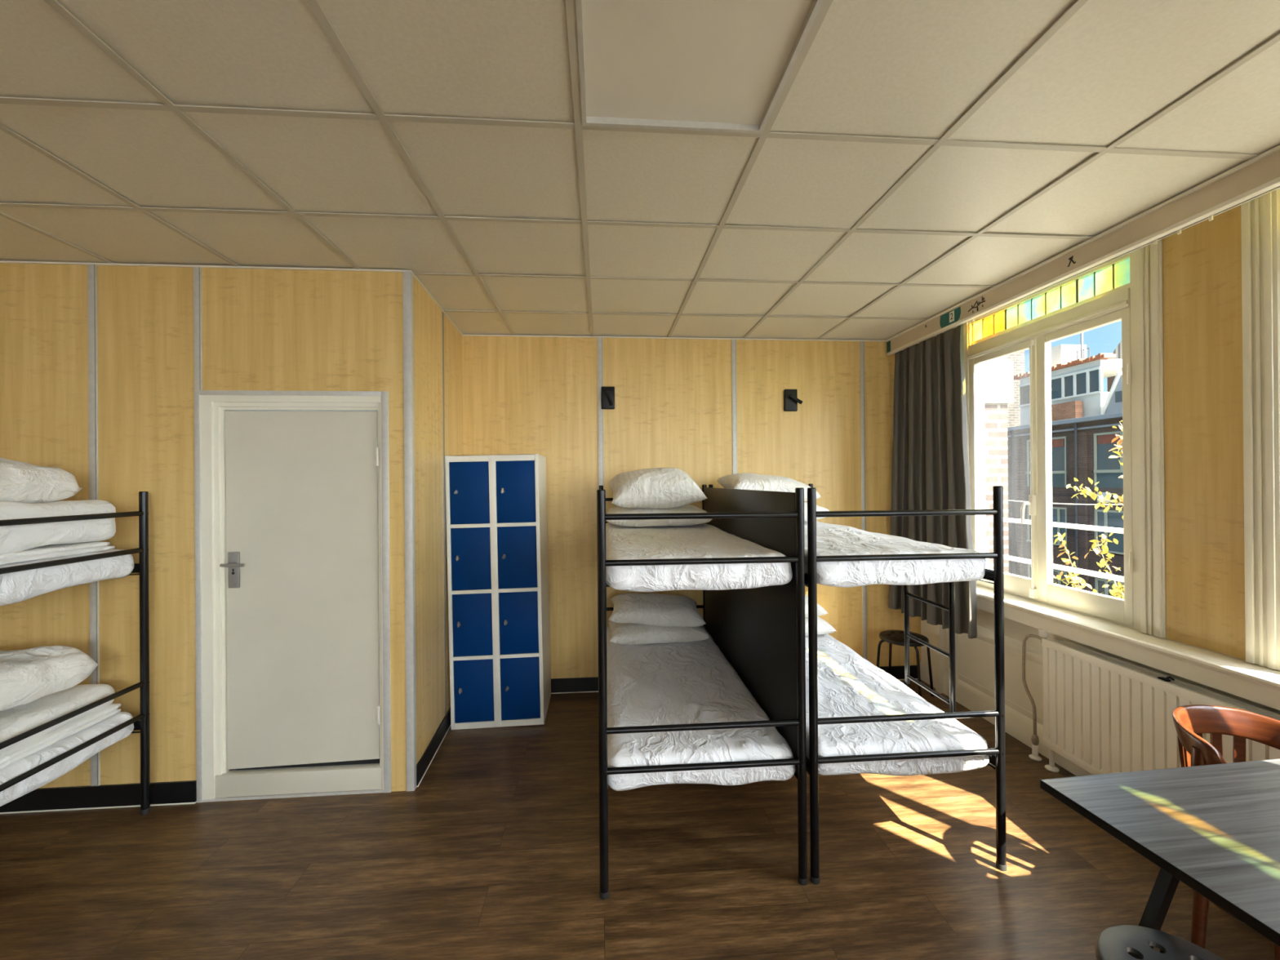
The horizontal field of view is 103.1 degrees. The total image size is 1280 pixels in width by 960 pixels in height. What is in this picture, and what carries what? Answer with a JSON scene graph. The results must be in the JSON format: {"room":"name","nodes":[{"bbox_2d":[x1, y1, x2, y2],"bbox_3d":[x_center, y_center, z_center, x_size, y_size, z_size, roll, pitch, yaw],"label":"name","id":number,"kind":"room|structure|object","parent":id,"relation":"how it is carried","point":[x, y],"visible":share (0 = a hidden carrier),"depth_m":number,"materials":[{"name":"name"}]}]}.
{"room":"dormitory","nodes":[
{"label":"dormitory","id":0,"kind":"room"},
{"bbox_2d":[0,262,421,791],"bbox_3d":[-3.056,0.281,2.604,3.700,2.745,0.120,0,0,-4],"label":"wall","id":1,"kind":"structure","parent":0,"point":[275,330],"depth_m":2.59,"materials":[{"name":"brown wood"}]},
{"bbox_2d":[87,264,100,786],"bbox_3d":[-2.755,0.227,2.563,0.040,2.627,0.007,0,0,-4],"label":"trim","id":2,"kind":"structure","parent":1,"relation":"attached to","point":[91,268],"depth_m":2.56,"materials":[{"name":"metal"}]},
{"bbox_2d":[0,780,196,813],"bbox_3d":[-3.576,1.602,2.493,2.625,0.110,0.015,0,0,-4],"label":"baseboard","id":3,"kind":"structure","parent":1,"relation":"attached to","point":[172,793],"depth_m":2.56,"materials":[{"name":"black paint"}]},
{"bbox_2d":[193,266,202,390],"bbox_3d":[-2.265,-0.774,2.603,0.036,0.631,0.007,0,0,-4],"label":"trim","id":4,"kind":"structure","parent":1,"relation":"attached to","point":[197,270],"depth_m":2.60,"materials":[{"name":"metal"}]},
{"bbox_2d":[194,390,391,802],"bbox_3d":[-1.795,0.590,2.665,0.958,2.106,0.149,0,0,-4],"label":"door","id":5,"kind":"structure","parent":1,"relation":"in","point":[292,631],"depth_m":2.66,"materials":[{"name":"wood"}]},
{"bbox_2d":[402,271,416,791],"bbox_3d":[-1.221,0.271,2.696,0.040,2.737,0.036,0,0,-4],"label":"trim","id":6,"kind":"structure","parent":1,"relation":"attached to","point":[408,340],"depth_m":2.68,"materials":[{"name":"metal"}]},
{"bbox_2d":[0,260,884,341],"bbox_3d":[-1.461,-1.099,3.256,7.000,0.008,1.190,0,0,-4],"label":"trim","id":7,"kind":"structure","parent":1,"relation":"attached to","point":[1,261],"depth_m":2.66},
{"bbox_2d":[417,281,462,756],"bbox_3d":[-1.328,0.268,3.328,0.100,2.745,1.065,0,0,-7],"label":"wall","id":8,"kind":"structure","parent":0,"point":[429,314],"depth_m":3.09,"materials":[{"name":"brown wood"}]},
{"bbox_2d":[416,706,450,786],"bbox_3d":[-1.257,1.585,3.279,0.015,0.110,1.139,0,0,-7],"label":"baseboard","id":9,"kind":"structure","parent":8,"relation":"attached to","point":[427,757],"depth_m":2.99,"materials":[{"name":"black paint"}]},
{"bbox_2d":[442,311,446,715],"bbox_3d":[-1.276,0.218,3.312,0.005,2.625,0.030,0,0,-4],"label":"trim","id":10,"kind":"structure","parent":8,"relation":"attached to","point":[443,411],"depth_m":3.31,"materials":[{"name":"metal"}]},
{"bbox_2d":[0,679,1274,959],"bbox_3d":[-1.022,1.683,0.093,7.550,0.100,7.750,0,0,-4],"label":"floor","id":11,"kind":"structure","parent":0,"point":[494,855],"depth_m":2.10,"materials":[{"name":"brown wood"}]},
{"bbox_2d":[0,491,151,815],"bbox_3d":[-3.372,0.859,2.047,1.939,1.592,0.837,0,0,-4],"label":"bunk bed","id":12,"kind":"object","parent":11,"relation":"on","point":[140,722],"visible":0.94,"depth_m":2.47,"materials":[{"name":"black metal"}]},
{"bbox_2d":[0,549,133,605],"bbox_3d":[-3.375,0.414,2.048,1.885,0.167,0.806,0,0,-4],"label":"mattress","id":13,"kind":"object","parent":12,"relation":"on","point":[19,586],"visible":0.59,"depth_m":2.14,"materials":[{"name":"white fabric"}]},
{"bbox_2d":[0,542,115,564],"bbox_3d":[-2.847,0.314,2.084,0.734,0.044,0.669,0,0,-4],"label":"sheet","id":14,"kind":"object","parent":13,"relation":"on","point":[65,549],"visible":0.77,"depth_m":2.17,"materials":[{"name":"white fabric"}]},
{"bbox_2d":[0,499,115,554],"bbox_3d":[-2.841,0.199,2.090,0.729,0.216,0.689,-1,0,-4],"label":"duvet","id":15,"kind":"object","parent":14,"relation":"on","point":[16,538],"visible":0.88,"depth_m":2.17,"materials":[{"name":"white fabric"}]},
{"bbox_2d":[0,457,82,503],"bbox_3d":[-2.909,0.016,2.104,0.640,0.224,0.500,0,0,-8],"label":"pillow","id":16,"kind":"object","parent":15,"relation":"on","point":[20,482],"visible":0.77,"depth_m":2.20,"materials":[{"name":"white fabric"}]},
{"bbox_2d":[0,711,133,806],"bbox_3d":[-3.368,1.198,2.049,1.881,0.161,0.800,0,0,-4],"label":"mattress","id":17,"kind":"object","parent":12,"relation":"on","point":[57,770],"visible":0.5,"depth_m":2.15,"materials":[{"name":"white fabric"}]},
{"bbox_2d":[0,703,120,768],"bbox_3d":[-2.842,1.098,2.093,0.753,0.048,0.681,0,0,-4],"label":"sheet","id":18,"kind":"object","parent":17,"relation":"on","point":[77,725],"visible":0.43,"depth_m":2.17,"materials":[{"name":"white fabric"}]},
{"bbox_2d":[0,684,115,754],"bbox_3d":[-2.842,1.029,2.093,0.732,0.115,0.692,0,0,-5],"label":"duvet","id":19,"kind":"object","parent":18,"relation":"on","point":[15,721],"visible":0.69,"depth_m":2.20,"materials":[{"name":"white fabric"}]},
{"bbox_2d":[0,644,97,711],"bbox_3d":[-2.873,0.861,2.105,0.681,0.256,0.540,0,0,-1],"label":"pillow","id":20,"kind":"object","parent":19,"relation":"on","point":[27,676],"visible":1,"depth_m":2.19,"materials":[{"name":"white fabric"}]},
{"bbox_2d":[444,453,551,729],"bbox_3d":[-0.977,0.734,3.588,0.605,1.800,0.502,-1,0,-4],"label":"tall cabinet","id":21,"kind":"object","parent":11,"relation":"on","point":[496,504],"visible":1,"depth_m":3.36,"materials":[{"name":"metal"}]},
{"bbox_2d":[596,484,807,899],"bbox_3d":[0.180,0.833,2.970,0.837,1.592,1.939,0,0,-4],"label":"bunk bed","id":22,"kind":"object","parent":11,"relation":"on","point":[760,632],"visible":0.67,"depth_m":2.11,"materials":[{"name":"black metal"}]},
{"bbox_2d":[605,521,792,591],"bbox_3d":[0.176,0.383,2.972,0.801,0.158,1.896,0,0,-4],"label":"mattress","id":23,"kind":"object","parent":22,"relation":"on","point":[704,540],"visible":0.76,"depth_m":2.08,"materials":[{"name":"white fabric"}]},
{"bbox_2d":[606,504,712,527],"bbox_3d":[0.114,0.238,3.518,0.688,0.143,0.500,0,0,-3],"label":"pillow","id":24,"kind":"object","parent":23,"relation":"on","point":[686,508],"visible":0.56,"depth_m":3.30,"materials":[{"name":"white fabric"}]},
{"bbox_2d":[608,467,707,509],"bbox_3d":[0.098,0.052,3.438,0.624,0.276,0.465,0,0,-6],"label":"pillow","id":25,"kind":"object","parent":24,"relation":"on","point":[654,488],"visible":1,"depth_m":3.25,"materials":[{"name":"white fabric"}]},
{"bbox_2d":[606,625,795,791],"bbox_3d":[0.180,1.172,2.970,0.807,0.162,1.886,0,0,-4],"label":"mattress","id":26,"kind":"object","parent":22,"relation":"on","point":[684,682],"visible":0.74,"depth_m":2.37,"materials":[{"name":"white fabric"}]},
{"bbox_2d":[608,620,710,644],"bbox_3d":[0.115,1.040,3.575,0.673,0.129,0.462,0,0,-5],"label":"pillow","id":27,"kind":"object","parent":26,"relation":"on","point":[628,633],"visible":0.59,"depth_m":3.38,"materials":[{"name":"white fabric"}]},
{"bbox_2d":[608,592,706,626],"bbox_3d":[0.109,0.907,3.577,0.655,0.181,0.440,0,0,-2],"label":"pillow","id":28,"kind":"object","parent":27,"relation":"on","point":[648,609],"visible":1,"depth_m":3.41,"materials":[{"name":"white fabric"}]},
{"bbox_2d":[708,483,1006,884],"bbox_3d":[1.039,0.826,3.036,0.859,1.592,1.939,0,0,-4],"label":"bunk bed","id":29,"kind":"object","parent":11,"relation":"on","point":[997,755],"visible":0.5,"depth_m":2.09,"materials":[{"name":"black metal"}]},
{"bbox_2d":[804,520,986,587],"bbox_3d":[1.024,0.378,3.036,0.780,0.159,1.882,0,0,-4],"label":"mattress","id":30,"kind":"object","parent":29,"relation":"on","point":[832,540],"visible":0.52,"depth_m":2.13,"materials":[{"name":"white fabric"}]},
{"bbox_2d":[804,502,829,521],"bbox_3d":[0.952,0.224,3.642,0.670,0.144,0.483,0,0,-3],"label":"pillow","id":31,"kind":"object","parent":30,"relation":"on","point":[818,508],"visible":0.05,"depth_m":3.43,"materials":[{"name":"white fabric"}]},
{"bbox_2d":[716,473,821,501],"bbox_3d":[0.894,0.051,3.599,0.619,0.202,0.438,0,0,-7],"label":"pillow","id":32,"kind":"object","parent":31,"relation":"on","point":[756,482],"visible":0.56,"depth_m":3.43,"materials":[{"name":"white fabric"}]},
{"bbox_2d":[804,633,989,776],"bbox_3d":[1.030,1.167,3.035,0.789,0.161,1.882,0,0,-4],"label":"mattress","id":33,"kind":"object","parent":29,"relation":"on","point":[850,685],"visible":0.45,"depth_m":2.25,"materials":[{"name":"white fabric"}]},
{"bbox_2d":[804,616,835,635],"bbox_3d":[1.001,1.032,3.684,0.672,0.136,0.443,0,0,-6],"label":"pillow","id":34,"kind":"object","parent":33,"relation":"on","point":[824,627],"visible":0.12,"depth_m":3.51,"materials":[{"name":"white fabric"}]},
{"bbox_2d":[804,594,828,617],"bbox_3d":[0.978,0.899,3.684,0.624,0.144,0.419,0,0,-2],"label":"pillow","id":35,"kind":"object","parent":34,"relation":"on","point":[820,611],"visible":0.06,"depth_m":3.50,"materials":[{"name":"white fabric"}]},
{"bbox_2d":[876,630,934,697],"bbox_3d":[1.972,1.391,3.798,0.330,0.450,0.330,-1,0,44],"label":"stool","id":36,"kind":"object","parent":11,"relation":"on","point":[892,637],"visible":0.8,"depth_m":3.79,"materials":[{"name":"black plastic"}]},
{"bbox_2d":[1022,628,1279,774],"bbox_3d":[2.349,1.228,2.118,0.096,0.765,1.830,0,0,-4],"label":"radiator","id":37,"kind":"object","parent":11,"relation":"on","point":[1103,713],"visible":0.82,"depth_m":2.46,"materials":[{"name":"metal"}]},
{"bbox_2d":[1095,924,1223,959],"bbox_3d":[1.277,1.392,1.176,0.330,0.450,0.330,0,0,-12],"label":"stool","id":38,"kind":"object","parent":11,"relation":"on","point":[1113,943],"visible":1,"depth_m":1.27,"materials":[{"name":"grey plastic"}]},
{"bbox_2d":[1040,758,1279,959],"bbox_3d":[1.772,1.238,1.145,1.130,0.750,0.800,0,0,-7],"label":"table","id":39,"kind":"object","parent":11,"relation":"on","point":[1214,829],"visible":0.89,"depth_m":1.30,"materials":[{"name":"grey laminate"}]},
{"bbox_2d":[1172,704,1279,959],"bbox_3d":[2.038,1.217,1.667,0.426,0.792,0.389,0,0,-4],"label":"chair","id":40,"kind":"object","parent":11,"relation":"on","point":[1190,721],"visible":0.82,"depth_m":1.79,"materials":[{"name":"red wood"}]},
{"bbox_2d":[0,0,1279,340],"bbox_3d":[-1.100,-1.204,0.094,7.440,0.185,7.750,0,0,-4],"label":"ceiling","id":41,"kind":"structure","parent":0,"point":[913,159],"depth_m":1.74,"materials":[{"name":"tile"}]},
{"bbox_2d":[575,0,823,133],"bbox_3d":[0.128,-1.137,1.330,0.576,0.044,0.576,0,0,-4],"label":"ceiling light","id":42,"kind":"object","parent":41,"relation":"attached to","point":[701,65],"visible":1,"depth_m":1.37,"materials":[{"name":"plastic"}]},
{"bbox_2d":[902,186,1279,350],"bbox_3d":[2.370,-1.081,0.374,0.030,0.113,7.480,0,0,-4],"label":"rail","id":43,"kind":"object","parent":41,"relation":"attached to","point":[1209,218],"visible":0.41,"depth_m":2.23,"materials":[{"name":"metal"}]},
{"bbox_2d":[888,324,977,638],"bbox_3d":[2.073,0.000,3.678,0.122,2.035,0.865,0,0,-8],"label":"curtain","id":44,"kind":"object","parent":43,"relation":"hanging from","point":[930,467],"visible":0.8,"depth_m":3.59,"materials":[{"name":"grey fabric"}]},
{"bbox_2d":[462,335,921,678],"bbox_3d":[0.469,0.256,4.057,3.950,2.745,0.120,0,0,-4],"label":"wall","id":45,"kind":"structure","parent":0,"point":[522,395],"depth_m":3.98,"materials":[{"name":"brown wood"}]},
{"bbox_2d":[597,337,604,489],"bbox_3d":[-0.299,0.210,3.935,0.042,2.627,0.007,0,0,-4],"label":"trim","id":46,"kind":"structure","parent":45,"relation":"attached to","point":[600,357],"depth_m":3.93,"materials":[{"name":"metal"}]},
{"bbox_2d":[600,386,614,408],"bbox_3d":[-0.246,-0.635,3.906,0.104,0.174,0.076,0,0,-4],"label":"wall lamp","id":47,"kind":"object","parent":45,"relation":"attached to","point":[607,393],"visible":1,"depth_m":3.92,"materials":[{"name":"black plastic"}]},
{"bbox_2d":[551,665,917,693],"bbox_3d":[0.470,1.573,3.986,3.588,0.110,0.015,0,0,-4],"label":"baseboard","id":48,"kind":"structure","parent":45,"relation":"attached to","point":[572,685],"depth_m":3.91,"materials":[{"name":"black paint"}]},
{"bbox_2d":[731,339,737,474],"bbox_3d":[0.752,0.202,4.015,0.038,2.627,0.007,0,0,-4],"label":"trim","id":49,"kind":"structure","parent":45,"relation":"attached to","point":[733,341],"depth_m":4.01,"materials":[{"name":"metal"}]},
{"bbox_2d":[783,389,802,411],"bbox_3d":[1.213,-0.634,4.018,0.131,0.174,0.076,0,0,-4],"label":"wall lamp","id":50,"kind":"object","parent":45,"relation":"attached to","point":[791,400],"visible":1,"depth_m":4.03,"materials":[{"name":"black plastic"}]},
{"bbox_2d":[860,341,866,659],"bbox_3d":[1.802,0.194,4.096,0.034,2.627,0.007,0,0,-4],"label":"trim","id":51,"kind":"structure","parent":45,"relation":"attached to","point":[862,343],"depth_m":4.09,"materials":[{"name":"metal"}]},
{"bbox_2d":[920,204,1279,776],"bbox_3d":[2.623,-0.095,0.377,0.210,3.400,7.550,0,0,-4],"label":"wall","id":52,"kind":"structure","parent":0,"point":[1202,264],"depth_m":2.22,"materials":[{"name":"beige paint"}]},
{"bbox_2d":[985,516,1124,582],"bbox_3d":[2.635,0.427,3.059,0.215,0.302,1.600,0,0,-4],"label":"guard","id":53,"kind":"object","parent":52,"relation":"attached to","point":[1105,529],"visible":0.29,"depth_m":3.15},
{"bbox_2d":[963,239,1166,638],"bbox_3d":[2.366,-0.195,3.040,0.135,1.877,1.410,0,0,-4],"label":"window","id":54,"kind":"structure","parent":52,"relation":"in","point":[1138,304],"depth_m":2.55,"materials":[{"name":"beige paint"}]},
{"bbox_2d":[884,144,1279,355],"bbox_3d":[2.288,-1.075,0.347,0.040,0.122,7.538,0,0,-4],"label":"trim","id":55,"kind":"structure","parent":52,"relation":"attached to","point":[1260,174],"depth_m":2.23,"materials":[{"name":"paint"}]},
{"bbox_2d":[939,306,960,328],"bbox_3d":[2.049,-1.072,3.361,0.005,0.087,0.200,0,0,-4],"label":"sticker","id":56,"kind":"object","parent":55,"relation":"attached to","point":[948,318],"visible":1,"depth_m":3.35,"materials":[{"name":"green paper"}]},
{"bbox_2d":[968,296,985,313],"bbox_3d":[2.068,-1.072,3.125,0.008,0.072,0.141,0,0,-4],"label":"scribble","id":57,"kind":"object","parent":55,"relation":"attached to","point":[973,307],"visible":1,"depth_m":3.11,"materials":[{"name":"black paint"}]},
{"bbox_2d":[1066,255,1075,266],"bbox_3d":[2.117,-1.074,2.492,0.013,0.043,0.043,0,0,-4],"label":"scribble","id":58,"kind":"object","parent":55,"relation":"attached to","point":[1070,259],"visible":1,"depth_m":2.49,"materials":[{"name":"black paint"}]},
{"bbox_2d":[976,585,1279,710],"bbox_3d":[2.547,0.789,0.366,0.247,0.130,7.545,0,0,-4],"label":"windowsill","id":59,"kind":"structure","parent":52,"relation":"attached to","point":[1255,682],"depth_m":2.31,"materials":[{"name":"beige paint"}]},
{"bbox_2d":[1240,188,1279,670],"bbox_3d":[2.497,-0.199,1.335,0.135,1.877,1.410,0,0,-4],"label":"window","id":60,"kind":"structure","parent":52,"relation":"in","point":[1260,216],"depth_m":1.98,"materials":[{"name":"beige paint"}]},
{"label":"outside","id":61,"kind":"structure","parent":0,"visible":0},
{"bbox_3d":[30.641,5.706,12.361,57.100,0.200,100.000,0,0,-4],"label":"street","id":62,"kind":"object","parent":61,"visible":0},
{"bbox_2d":[984,311,1013,573],"bbox_3d":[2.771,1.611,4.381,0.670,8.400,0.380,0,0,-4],"label":"building","id":63,"kind":"structure","parent":62,"relation":"on","point":[998,373],"depth_m":4.24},
{"bbox_2d":[1008,499,1123,505],"bbox_3d":[3.231,0.093,3.657,0.008,0.181,3.207,0,0,-8],"label":"railing","id":64,"kind":"object","parent":63,"relation":"attached to","point":[1008,500],"visible":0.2,"depth_m":3.73,"materials":[{"name":"grey metal"}]},
{"bbox_2d":[1006,351,1024,427],"bbox_3d":[20.905,-1.427,36.956,7.150,14.300,9.500,0,0,-4],"label":"building","id":65,"kind":"structure","parent":62,"relation":"on","point":[1018,358],"depth_m":32.55,"materials":[{"name":"brick"}]},
{"bbox_2d":[1007,412,1124,598],"bbox_3d":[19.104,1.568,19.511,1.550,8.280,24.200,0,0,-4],"label":"apartment building","id":66,"kind":"structure","parent":62,"relation":"on","point":[1081,446],"depth_m":21.25,"materials":[{"name":"brick"}]},
{"bbox_2d":[1097,433,1119,444],"bbox_3d":[18.592,-1.623,19.685,0.013,0.350,1.750,0,0,-4],"label":"blind","id":67,"kind":"object","parent":66,"relation":"hanging from","point":[1103,438],"depth_m":20.17,"materials":[{"name":"red fabric"}]},
{"bbox_2d":[1013,332,1122,426],"bbox_3d":[23.288,-1.042,27.158,3.400,13.460,5.800,0,0,-4],"label":"building","id":68,"kind":"structure","parent":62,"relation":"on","point":[1077,379],"depth_m":25.95,"materials":[{"name":"grey"}]},
{"bbox_2d":[1053,532,1085,589],"bbox_3d":[3.148,3.098,3.696,0.083,5.417,0.264,0,0,-4],"label":"climbing plant","id":69,"kind":"object","parent":62,"relation":"on","point":[1060,537],"visible":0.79,"depth_m":3.73,"materials":[{"name":"yellow plant"}]},
{"bbox_2d":[1056,566,1097,593],"bbox_3d":[3.171,3.218,3.618,0.126,5.176,0.320,0,0,-4],"label":"climbing plant","id":70,"kind":"object","parent":62,"relation":"on","point":[1075,582],"visible":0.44,"depth_m":3.67,"materials":[{"name":"yellow plant"}]},
{"bbox_2d":[1055,371,1122,421],"bbox_3d":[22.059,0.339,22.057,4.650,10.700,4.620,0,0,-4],"label":"parapet","id":71,"kind":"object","parent":62,"relation":"on","point":[1113,403],"visible":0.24,"depth_m":23.68,"materials":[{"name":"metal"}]},
{"bbox_2d":[1066,477,1123,519],"bbox_3d":[3.164,2.893,3.459,0.127,5.826,0.504,0,0,-4],"label":"branch","id":72,"kind":"object","parent":62,"relation":"on","point":[1093,495],"visible":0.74,"depth_m":3.46,"materials":[{"name":"yellow plant"}]},
{"bbox_2d":[1084,533,1124,598],"bbox_3d":[3.174,3.078,3.405,0.116,5.456,0.290,0,0,-4],"label":"climbing plant","id":73,"kind":"object","parent":62,"relation":"on","point":[1103,562],"visible":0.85,"depth_m":3.45,"materials":[{"name":"yellow plant"}]},
{"bbox_2d":[1101,584,1124,599],"bbox_3d":[3.167,3.246,3.336,0.132,5.120,0.276,0,0,-4],"label":"climbing plant","id":74,"kind":"object","parent":62,"relation":"on","point":[1113,592],"visible":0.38,"depth_m":3.35,"materials":[{"name":"yellow plant"}]},
{"bbox_2d":[1106,340,1121,391],"bbox_3d":[29.205,-1.413,24.503,4.000,14.100,10.400,0,0,-4],"label":"building","id":75,"kind":"structure","parent":62,"relation":"on","point":[1117,351],"depth_m":28.69,"materials":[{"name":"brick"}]},
{"bbox_2d":[1108,420,1123,478],"bbox_3d":[3.173,2.706,3.313,0.092,6.200,0.193,0,0,-4],"label":"climbing plant","id":76,"kind":"object","parent":62,"relation":"on","point":[1119,442],"visible":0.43,"depth_m":3.33,"materials":[{"name":"yellow plant"}]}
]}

